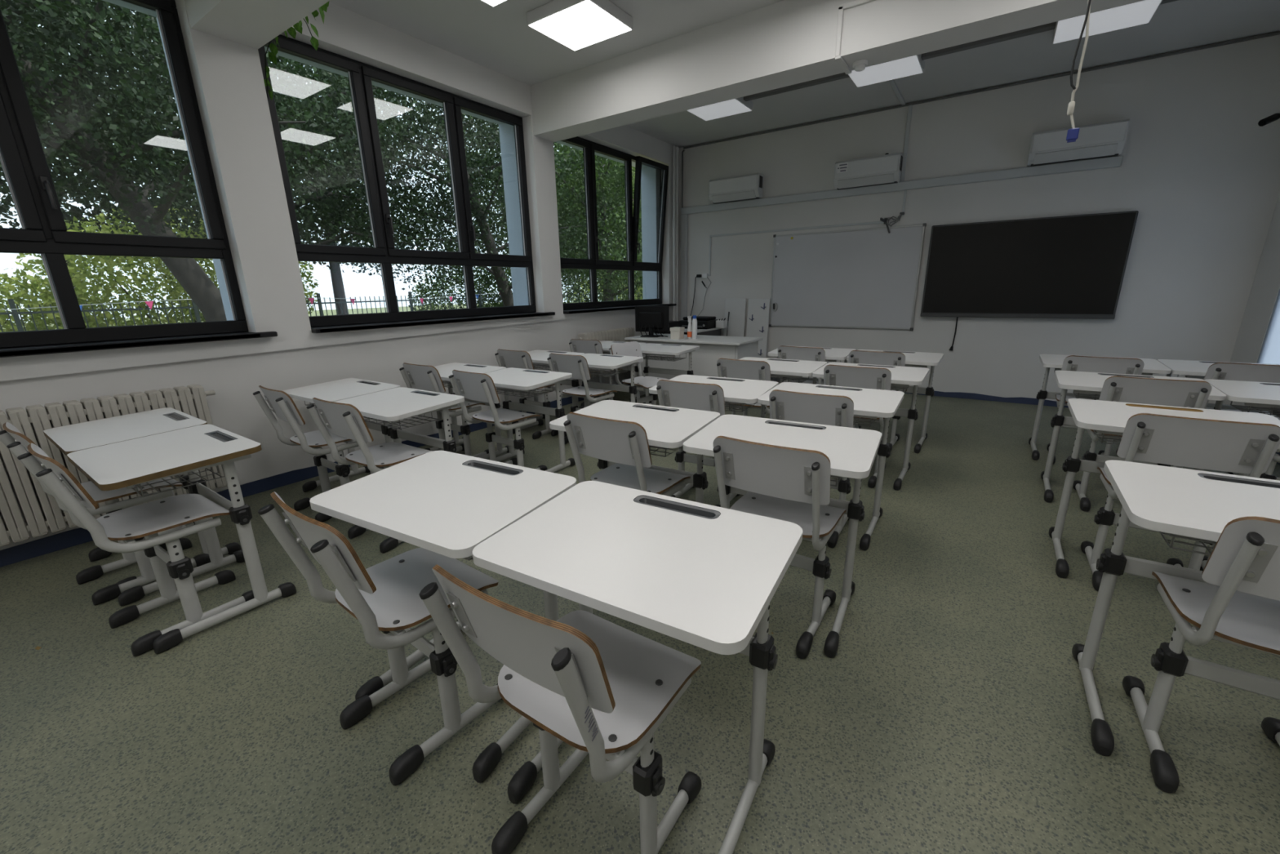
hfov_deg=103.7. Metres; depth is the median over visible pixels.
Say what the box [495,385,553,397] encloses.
wire basket
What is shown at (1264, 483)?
tray
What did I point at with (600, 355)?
tray
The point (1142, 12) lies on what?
ceiling lamp
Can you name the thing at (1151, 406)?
tray
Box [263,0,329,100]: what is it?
ivy vine
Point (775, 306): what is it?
holder
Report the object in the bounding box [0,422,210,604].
chair
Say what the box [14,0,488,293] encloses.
tree
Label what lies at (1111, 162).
duct
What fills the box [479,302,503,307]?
shrub
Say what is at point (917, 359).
school desk
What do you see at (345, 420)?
chair
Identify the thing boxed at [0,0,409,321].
tree
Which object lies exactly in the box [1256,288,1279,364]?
window
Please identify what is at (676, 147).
pipe
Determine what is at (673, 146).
pipe
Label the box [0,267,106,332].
shrub
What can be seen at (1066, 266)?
wall screen
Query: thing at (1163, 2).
duct
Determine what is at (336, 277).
tree
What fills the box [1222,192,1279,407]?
wall
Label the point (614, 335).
radiator
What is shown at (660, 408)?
tray
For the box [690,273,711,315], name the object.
wall socket
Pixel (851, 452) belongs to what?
school desk
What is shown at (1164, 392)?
chair
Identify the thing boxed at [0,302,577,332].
ground
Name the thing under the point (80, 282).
shrub
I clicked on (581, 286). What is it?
shrub
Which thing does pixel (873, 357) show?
chair
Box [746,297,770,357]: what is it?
board
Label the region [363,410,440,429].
wire basket
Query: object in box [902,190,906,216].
duct
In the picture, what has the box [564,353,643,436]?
school desk
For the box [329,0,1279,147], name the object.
ceiling
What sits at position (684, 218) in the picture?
duct
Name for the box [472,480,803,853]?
school desk
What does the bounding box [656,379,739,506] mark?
chair
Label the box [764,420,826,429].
tray
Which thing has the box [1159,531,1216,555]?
wire basket
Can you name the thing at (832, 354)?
school desk
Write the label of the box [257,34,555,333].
window
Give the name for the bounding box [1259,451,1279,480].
chair
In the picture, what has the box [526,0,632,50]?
ceiling lamp
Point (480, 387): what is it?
chair
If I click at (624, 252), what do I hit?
tree
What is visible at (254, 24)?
beam
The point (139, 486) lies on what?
wire basket
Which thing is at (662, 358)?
wire basket
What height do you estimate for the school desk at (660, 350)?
0.756 m
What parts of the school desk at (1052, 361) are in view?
post, rail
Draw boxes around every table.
[624,333,763,408]
[684,328,722,335]
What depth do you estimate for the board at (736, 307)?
7.54 m
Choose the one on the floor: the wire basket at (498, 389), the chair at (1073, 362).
the chair at (1073, 362)
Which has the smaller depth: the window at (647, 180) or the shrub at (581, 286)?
the window at (647, 180)
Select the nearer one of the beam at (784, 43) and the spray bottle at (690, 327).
the beam at (784, 43)
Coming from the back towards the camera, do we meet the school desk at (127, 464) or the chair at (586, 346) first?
the chair at (586, 346)
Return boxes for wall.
[0,0,679,550]
[678,31,1279,404]
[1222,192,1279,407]
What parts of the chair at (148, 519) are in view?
backrest, seat rail, post, seat, post, seat rail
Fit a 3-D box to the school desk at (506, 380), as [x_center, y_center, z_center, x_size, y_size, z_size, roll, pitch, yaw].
[-0.923,-0.034,3.940,0.700,0.756,0.512,9,18,31]
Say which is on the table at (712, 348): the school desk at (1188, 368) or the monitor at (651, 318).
the monitor at (651, 318)
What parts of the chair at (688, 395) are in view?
post, backrest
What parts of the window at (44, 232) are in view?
sash, pane, handle, sash, sill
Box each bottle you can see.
[687,315,692,338]
[692,315,697,338]
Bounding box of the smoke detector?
[852,59,868,71]
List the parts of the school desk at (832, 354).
rail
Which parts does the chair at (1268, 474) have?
post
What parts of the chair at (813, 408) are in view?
backrest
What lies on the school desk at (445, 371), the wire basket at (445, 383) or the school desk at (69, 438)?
the wire basket at (445, 383)
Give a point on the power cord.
(952, 346)
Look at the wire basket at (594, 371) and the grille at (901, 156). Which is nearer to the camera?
the wire basket at (594, 371)
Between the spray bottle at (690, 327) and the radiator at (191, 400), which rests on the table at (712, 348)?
the spray bottle at (690, 327)
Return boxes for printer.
[679,315,717,328]
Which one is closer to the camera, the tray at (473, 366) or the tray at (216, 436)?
the tray at (216, 436)
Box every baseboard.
[0,382,631,567]
[770,377,1068,407]
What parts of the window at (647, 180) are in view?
sash, handle, sash, sill, handle, sash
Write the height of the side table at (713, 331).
0.780 m
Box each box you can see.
[670,326,684,339]
[715,317,726,328]
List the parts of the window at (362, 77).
sash, handle, sash, sill, handle, sash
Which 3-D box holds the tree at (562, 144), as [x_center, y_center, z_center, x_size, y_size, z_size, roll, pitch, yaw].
[-3.538,-13.809,34.473,11.858,12.241,13.314,-15,21,-42]
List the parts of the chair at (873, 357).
backrest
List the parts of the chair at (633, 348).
backrest, seat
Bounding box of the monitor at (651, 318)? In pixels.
[635,305,669,337]
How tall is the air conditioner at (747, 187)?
0.303 m
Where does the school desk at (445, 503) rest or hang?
on the floor
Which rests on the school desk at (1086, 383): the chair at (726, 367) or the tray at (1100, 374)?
the tray at (1100, 374)
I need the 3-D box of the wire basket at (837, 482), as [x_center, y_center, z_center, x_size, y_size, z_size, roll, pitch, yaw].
[0.583,0.123,2.074,0.500,0.081,0.266,8,18,29]
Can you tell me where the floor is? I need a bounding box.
[0,382,1279,853]
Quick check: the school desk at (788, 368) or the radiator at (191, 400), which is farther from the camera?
the school desk at (788, 368)
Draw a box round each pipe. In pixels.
[672,145,675,320]
[675,146,678,320]
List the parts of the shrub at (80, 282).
stem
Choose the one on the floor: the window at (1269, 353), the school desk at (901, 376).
the school desk at (901, 376)
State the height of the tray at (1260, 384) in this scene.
0.020 m
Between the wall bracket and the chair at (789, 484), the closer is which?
the chair at (789, 484)
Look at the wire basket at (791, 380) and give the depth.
3.91 m
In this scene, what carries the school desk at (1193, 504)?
on the floor
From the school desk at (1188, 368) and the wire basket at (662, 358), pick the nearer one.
the school desk at (1188, 368)
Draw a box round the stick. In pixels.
[726,311,729,336]
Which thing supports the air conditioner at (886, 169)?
attached to the wall at (1199, 171)
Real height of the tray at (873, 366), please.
0.020 m
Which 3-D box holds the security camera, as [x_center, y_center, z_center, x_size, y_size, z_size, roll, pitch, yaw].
[5.293,-2.547,4.088,0.435,0.171,0.078,0,16,5]
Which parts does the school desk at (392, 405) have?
post, support arm, post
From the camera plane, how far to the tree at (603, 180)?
14.65 m
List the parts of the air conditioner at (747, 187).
panel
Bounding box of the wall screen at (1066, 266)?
[920,210,1138,319]
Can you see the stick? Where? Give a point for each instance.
(728, 312)
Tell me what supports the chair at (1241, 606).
on the floor
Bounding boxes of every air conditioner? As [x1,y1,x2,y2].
[708,173,764,204]
[833,152,902,190]
[1026,118,1129,166]
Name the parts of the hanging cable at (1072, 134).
cord, white cord, black cord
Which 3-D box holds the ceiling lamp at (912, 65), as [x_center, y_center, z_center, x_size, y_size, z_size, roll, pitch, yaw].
[2.292,-3.375,4.705,0.600,0.085,0.536,9,19,33]
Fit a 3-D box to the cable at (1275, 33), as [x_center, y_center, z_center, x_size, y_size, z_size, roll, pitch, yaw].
[3.135,-3.320,5.880,6.084,0.825,0.033,9,19,33]
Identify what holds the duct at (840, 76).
attached to the ceiling
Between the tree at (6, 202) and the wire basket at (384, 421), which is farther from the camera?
the tree at (6, 202)
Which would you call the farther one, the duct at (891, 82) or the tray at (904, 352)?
the duct at (891, 82)
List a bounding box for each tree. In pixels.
[0,0,310,318]
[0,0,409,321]
[0,24,150,230]
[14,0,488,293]
[93,57,452,315]
[281,72,626,306]
[401,115,642,281]
[487,141,643,302]
[497,144,633,283]
[562,160,642,297]
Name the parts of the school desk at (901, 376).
rail, post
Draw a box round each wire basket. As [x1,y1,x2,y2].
[132,464,225,497]
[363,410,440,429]
[442,381,453,387]
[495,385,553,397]
[533,364,550,369]
[589,365,627,376]
[642,353,686,361]
[648,445,683,457]
[712,457,841,486]
[724,402,756,412]
[770,375,808,382]
[853,416,877,426]
[890,384,909,392]
[1072,391,1100,399]
[1093,429,1122,444]
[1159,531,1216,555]
[1230,400,1279,417]
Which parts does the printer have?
lid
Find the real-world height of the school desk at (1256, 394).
0.784 m
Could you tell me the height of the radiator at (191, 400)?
0.683 m
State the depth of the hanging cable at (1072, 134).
2.08 m
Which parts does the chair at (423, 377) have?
backrest, post, seat, post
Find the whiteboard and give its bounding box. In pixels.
[768,222,926,330]
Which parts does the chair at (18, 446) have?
backrest, post, seat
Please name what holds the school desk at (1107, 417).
on the floor
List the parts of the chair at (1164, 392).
post, seat, seat rail, backrest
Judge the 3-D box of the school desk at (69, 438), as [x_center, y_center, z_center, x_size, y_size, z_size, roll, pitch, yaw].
[-2.619,0.350,2.672,0.700,0.756,0.512,10,19,34]
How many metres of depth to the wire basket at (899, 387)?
3.51 m
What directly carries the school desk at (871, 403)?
on the floor
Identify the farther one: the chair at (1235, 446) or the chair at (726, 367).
the chair at (726, 367)
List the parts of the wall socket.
cord, plate, grey cord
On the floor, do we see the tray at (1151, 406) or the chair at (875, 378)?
the chair at (875, 378)
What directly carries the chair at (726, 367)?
on the floor
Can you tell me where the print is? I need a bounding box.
[837,164,847,171]
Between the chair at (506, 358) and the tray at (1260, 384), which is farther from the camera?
the chair at (506, 358)
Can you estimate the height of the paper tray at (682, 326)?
0.025 m
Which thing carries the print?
attached to the air conditioner at (886, 169)
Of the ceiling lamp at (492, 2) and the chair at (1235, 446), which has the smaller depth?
the chair at (1235, 446)
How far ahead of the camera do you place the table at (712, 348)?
5.94 m
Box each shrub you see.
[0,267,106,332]
[9,205,319,329]
[406,265,564,311]
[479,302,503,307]
[562,273,643,303]
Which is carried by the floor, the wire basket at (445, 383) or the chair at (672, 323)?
the chair at (672, 323)
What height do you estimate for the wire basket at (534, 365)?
0.081 m
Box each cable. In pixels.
[681,31,1279,208]
[1066,0,1091,142]
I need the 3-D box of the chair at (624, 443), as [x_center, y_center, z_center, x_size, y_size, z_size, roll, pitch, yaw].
[-0.033,0.314,2.445,0.428,0.849,0.531,9,19,33]
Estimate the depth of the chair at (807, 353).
4.49 m
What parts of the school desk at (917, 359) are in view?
rail, post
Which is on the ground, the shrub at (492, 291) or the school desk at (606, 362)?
the shrub at (492, 291)
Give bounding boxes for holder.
[772,302,777,311]
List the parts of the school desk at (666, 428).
post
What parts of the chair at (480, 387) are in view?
backrest, post, seat rail, seat, post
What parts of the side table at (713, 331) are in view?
panel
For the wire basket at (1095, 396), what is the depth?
3.16 m
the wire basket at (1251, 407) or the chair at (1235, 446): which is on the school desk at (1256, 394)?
the wire basket at (1251, 407)
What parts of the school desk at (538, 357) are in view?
rail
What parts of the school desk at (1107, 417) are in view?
post, rail, post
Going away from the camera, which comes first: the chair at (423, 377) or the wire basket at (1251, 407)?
the wire basket at (1251, 407)
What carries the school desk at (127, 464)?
on the floor
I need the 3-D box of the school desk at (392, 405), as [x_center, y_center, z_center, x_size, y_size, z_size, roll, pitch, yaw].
[-1.476,0.191,3.168,0.700,0.756,0.512,9,18,32]
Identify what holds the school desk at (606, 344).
on the floor
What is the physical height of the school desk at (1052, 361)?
0.784 m
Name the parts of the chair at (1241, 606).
post, seat, seat rail, backrest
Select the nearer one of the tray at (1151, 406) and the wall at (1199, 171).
the tray at (1151, 406)
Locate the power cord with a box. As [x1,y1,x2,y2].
[949,316,958,351]
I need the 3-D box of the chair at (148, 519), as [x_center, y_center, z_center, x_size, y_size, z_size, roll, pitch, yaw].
[-2.063,0.442,2.127,0.428,0.849,0.532,9,18,32]
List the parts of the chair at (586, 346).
backrest, post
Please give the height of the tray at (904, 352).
0.020 m
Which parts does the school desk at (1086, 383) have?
post, rail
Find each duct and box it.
[680,155,1123,214]
[680,213,688,319]
[743,72,849,101]
[835,0,875,74]
[888,79,906,105]
[900,105,912,182]
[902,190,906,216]
[920,22,1056,60]
[1160,0,1178,4]
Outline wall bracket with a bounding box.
[880,212,904,233]
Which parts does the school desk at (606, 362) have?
rail, post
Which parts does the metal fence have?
post, post, post, rail, post, post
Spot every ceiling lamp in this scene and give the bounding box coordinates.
[481,0,506,6]
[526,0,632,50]
[687,97,752,120]
[848,53,924,87]
[1052,0,1162,44]
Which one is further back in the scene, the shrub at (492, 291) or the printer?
the shrub at (492, 291)
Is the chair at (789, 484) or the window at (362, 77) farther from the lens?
the window at (362, 77)
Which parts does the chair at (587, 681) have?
backrest, seat, seat rail, post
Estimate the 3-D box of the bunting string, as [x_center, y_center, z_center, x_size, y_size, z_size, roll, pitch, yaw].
[-7.282,-2.811,11.319,0.010,0.275,15.000,9,19,33]
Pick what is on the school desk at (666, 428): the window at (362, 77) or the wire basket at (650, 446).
the wire basket at (650, 446)
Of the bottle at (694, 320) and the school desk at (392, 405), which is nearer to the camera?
the school desk at (392, 405)
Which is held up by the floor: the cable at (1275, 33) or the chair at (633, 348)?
the chair at (633, 348)
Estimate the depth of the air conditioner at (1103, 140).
4.96 m
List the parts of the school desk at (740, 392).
rail, post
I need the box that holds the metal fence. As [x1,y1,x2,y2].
[0,288,642,332]
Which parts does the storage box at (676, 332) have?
lid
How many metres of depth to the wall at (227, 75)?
3.61 m
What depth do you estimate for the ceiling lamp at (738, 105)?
5.64 m
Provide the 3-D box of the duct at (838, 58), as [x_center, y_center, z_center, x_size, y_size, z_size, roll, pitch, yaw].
[2.750,-2.576,2.781,3.115,0.323,0.330,9,19,33]
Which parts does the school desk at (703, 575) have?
post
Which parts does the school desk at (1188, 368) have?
rail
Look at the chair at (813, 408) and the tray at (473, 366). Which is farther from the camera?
the tray at (473, 366)
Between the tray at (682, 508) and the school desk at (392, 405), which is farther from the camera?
the school desk at (392, 405)
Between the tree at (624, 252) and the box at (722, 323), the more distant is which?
the tree at (624, 252)
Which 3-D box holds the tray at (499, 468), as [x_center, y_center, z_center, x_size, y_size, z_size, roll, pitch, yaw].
[-0.519,0.151,1.766,0.262,0.020,0.052,8,18,29]
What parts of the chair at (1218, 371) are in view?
backrest, seat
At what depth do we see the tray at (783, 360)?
4.16 m
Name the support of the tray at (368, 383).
on the school desk at (344, 388)
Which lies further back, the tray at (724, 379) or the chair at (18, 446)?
the tray at (724, 379)
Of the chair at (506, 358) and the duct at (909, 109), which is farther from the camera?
the duct at (909, 109)
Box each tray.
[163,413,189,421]
[204,431,237,442]
[358,381,379,385]
[410,391,439,395]
[462,460,523,475]
[463,364,485,367]
[523,369,548,373]
[600,355,623,356]
[632,404,679,411]
[633,495,719,519]
[681,324,702,327]
[706,377,744,381]
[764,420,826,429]
[767,359,799,361]
[815,385,862,391]
[857,364,895,367]
[883,351,914,353]
[1098,373,1154,377]
[1126,404,1202,412]
[1198,473,1279,488]
[1259,382,1279,385]
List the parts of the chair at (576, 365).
backrest, post, seat rail, seat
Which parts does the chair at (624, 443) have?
backrest, seat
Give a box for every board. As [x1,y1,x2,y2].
[724,297,746,337]
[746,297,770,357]
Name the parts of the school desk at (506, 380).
post, rail, support arm, post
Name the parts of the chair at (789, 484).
backrest, seat, seat rail, post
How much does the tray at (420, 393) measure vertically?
0.020 m
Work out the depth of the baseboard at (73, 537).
3.47 m
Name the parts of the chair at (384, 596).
backrest, seat rail, seat, post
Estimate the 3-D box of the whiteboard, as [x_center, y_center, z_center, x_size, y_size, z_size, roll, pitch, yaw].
[2.638,-1.938,6.637,1.866,1.256,0.032,9,19,33]
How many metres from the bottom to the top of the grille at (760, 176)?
0.145 m
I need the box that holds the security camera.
[1257,112,1279,126]
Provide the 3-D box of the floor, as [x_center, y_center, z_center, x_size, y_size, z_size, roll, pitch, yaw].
[-0.087,0.888,2.158,6.372,0.100,11.713,9,19,33]
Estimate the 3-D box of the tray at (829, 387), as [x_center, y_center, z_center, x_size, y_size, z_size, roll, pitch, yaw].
[1.183,-0.222,2.996,0.262,0.020,0.052,9,18,32]
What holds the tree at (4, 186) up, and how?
on the ground
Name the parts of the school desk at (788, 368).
rail, post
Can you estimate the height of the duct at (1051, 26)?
0.045 m
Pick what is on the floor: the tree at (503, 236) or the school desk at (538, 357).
the school desk at (538, 357)
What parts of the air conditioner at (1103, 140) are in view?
panel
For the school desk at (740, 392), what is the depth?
3.14 m
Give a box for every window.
[0,0,277,357]
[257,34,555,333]
[555,136,676,314]
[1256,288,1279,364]
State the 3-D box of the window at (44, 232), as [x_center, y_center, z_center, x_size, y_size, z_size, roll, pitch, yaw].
[-3.540,-1.364,2.353,0.568,2.155,2.655,9,19,33]
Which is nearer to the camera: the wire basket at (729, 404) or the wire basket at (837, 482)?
the wire basket at (837, 482)
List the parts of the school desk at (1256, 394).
post, rail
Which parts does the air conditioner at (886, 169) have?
panel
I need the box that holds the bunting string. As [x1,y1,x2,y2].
[0,291,512,310]
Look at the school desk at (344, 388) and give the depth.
3.50 m
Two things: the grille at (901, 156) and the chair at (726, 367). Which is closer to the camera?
the chair at (726, 367)
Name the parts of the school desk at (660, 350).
post, rail, post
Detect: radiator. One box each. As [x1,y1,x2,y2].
[0,384,226,546]
[577,327,635,377]
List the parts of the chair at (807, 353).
backrest, seat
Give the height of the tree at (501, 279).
7.687 m
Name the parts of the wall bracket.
arm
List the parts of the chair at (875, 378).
backrest, seat rail, post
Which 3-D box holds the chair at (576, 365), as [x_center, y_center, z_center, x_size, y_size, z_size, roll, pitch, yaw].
[-0.494,-0.260,4.553,0.428,0.849,0.532,10,19,34]
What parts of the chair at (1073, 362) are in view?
seat, backrest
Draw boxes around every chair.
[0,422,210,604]
[17,443,254,656]
[253,385,366,521]
[257,491,502,785]
[306,397,432,552]
[399,362,488,457]
[418,564,702,853]
[448,369,547,471]
[494,349,561,439]
[546,352,617,444]
[563,412,690,496]
[568,338,622,408]
[608,341,668,404]
[653,320,679,333]
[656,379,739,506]
[713,435,846,658]
[716,358,770,418]
[768,389,853,547]
[777,345,825,384]
[823,364,891,488]
[848,350,906,451]
[1046,355,1144,464]
[1072,375,1212,511]
[1080,413,1279,591]
[1122,516,1279,793]
[1173,362,1279,476]
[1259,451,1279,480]
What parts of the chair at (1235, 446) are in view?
seat, post, backrest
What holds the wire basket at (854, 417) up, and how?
on the school desk at (871, 403)
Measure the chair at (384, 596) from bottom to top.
0.849 m
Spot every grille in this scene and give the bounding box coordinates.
[759,175,762,188]
[899,155,902,171]
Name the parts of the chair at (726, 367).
backrest, seat rail, seat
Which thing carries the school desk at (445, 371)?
on the floor
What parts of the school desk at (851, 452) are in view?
post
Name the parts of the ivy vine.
stem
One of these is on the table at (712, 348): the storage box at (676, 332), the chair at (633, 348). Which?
the storage box at (676, 332)
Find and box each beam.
[184,0,329,48]
[529,0,1144,142]
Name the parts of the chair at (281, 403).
backrest, seat, post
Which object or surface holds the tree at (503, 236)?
on the pavement
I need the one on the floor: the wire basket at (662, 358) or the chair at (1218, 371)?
the chair at (1218, 371)
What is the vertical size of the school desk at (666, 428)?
0.784 m
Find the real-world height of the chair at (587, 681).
0.849 m
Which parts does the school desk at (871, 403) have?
rail, post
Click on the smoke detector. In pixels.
(860, 65)
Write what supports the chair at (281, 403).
on the floor
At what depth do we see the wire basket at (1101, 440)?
2.31 m
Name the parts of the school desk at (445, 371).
post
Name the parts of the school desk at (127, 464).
support arm, post, post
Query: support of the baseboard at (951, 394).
attached to the wall at (1199, 171)
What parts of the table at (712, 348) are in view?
panel, panel, panel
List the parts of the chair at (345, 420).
backrest, seat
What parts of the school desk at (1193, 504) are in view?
post, rail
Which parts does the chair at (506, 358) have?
backrest, post, seat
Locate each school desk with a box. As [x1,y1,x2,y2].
[43,407,241,593]
[66,424,296,653]
[282,377,399,492]
[309,450,576,782]
[334,386,464,464]
[406,362,509,458]
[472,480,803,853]
[484,367,575,472]
[511,350,584,435]
[549,400,719,503]
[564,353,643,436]
[580,340,646,405]
[640,342,699,404]
[648,374,778,494]
[683,414,881,657]
[738,356,826,416]
[757,382,904,550]
[767,346,856,381]
[812,362,929,490]
[846,349,943,453]
[1028,354,1171,460]
[1040,370,1226,502]
[1048,398,1279,577]
[1071,459,1279,755]
[1157,359,1279,417]
[1195,378,1279,471]
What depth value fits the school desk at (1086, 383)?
3.23 m
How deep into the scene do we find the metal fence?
10.27 m
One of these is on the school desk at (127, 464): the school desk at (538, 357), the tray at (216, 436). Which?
the tray at (216, 436)
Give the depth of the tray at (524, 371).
4.00 m

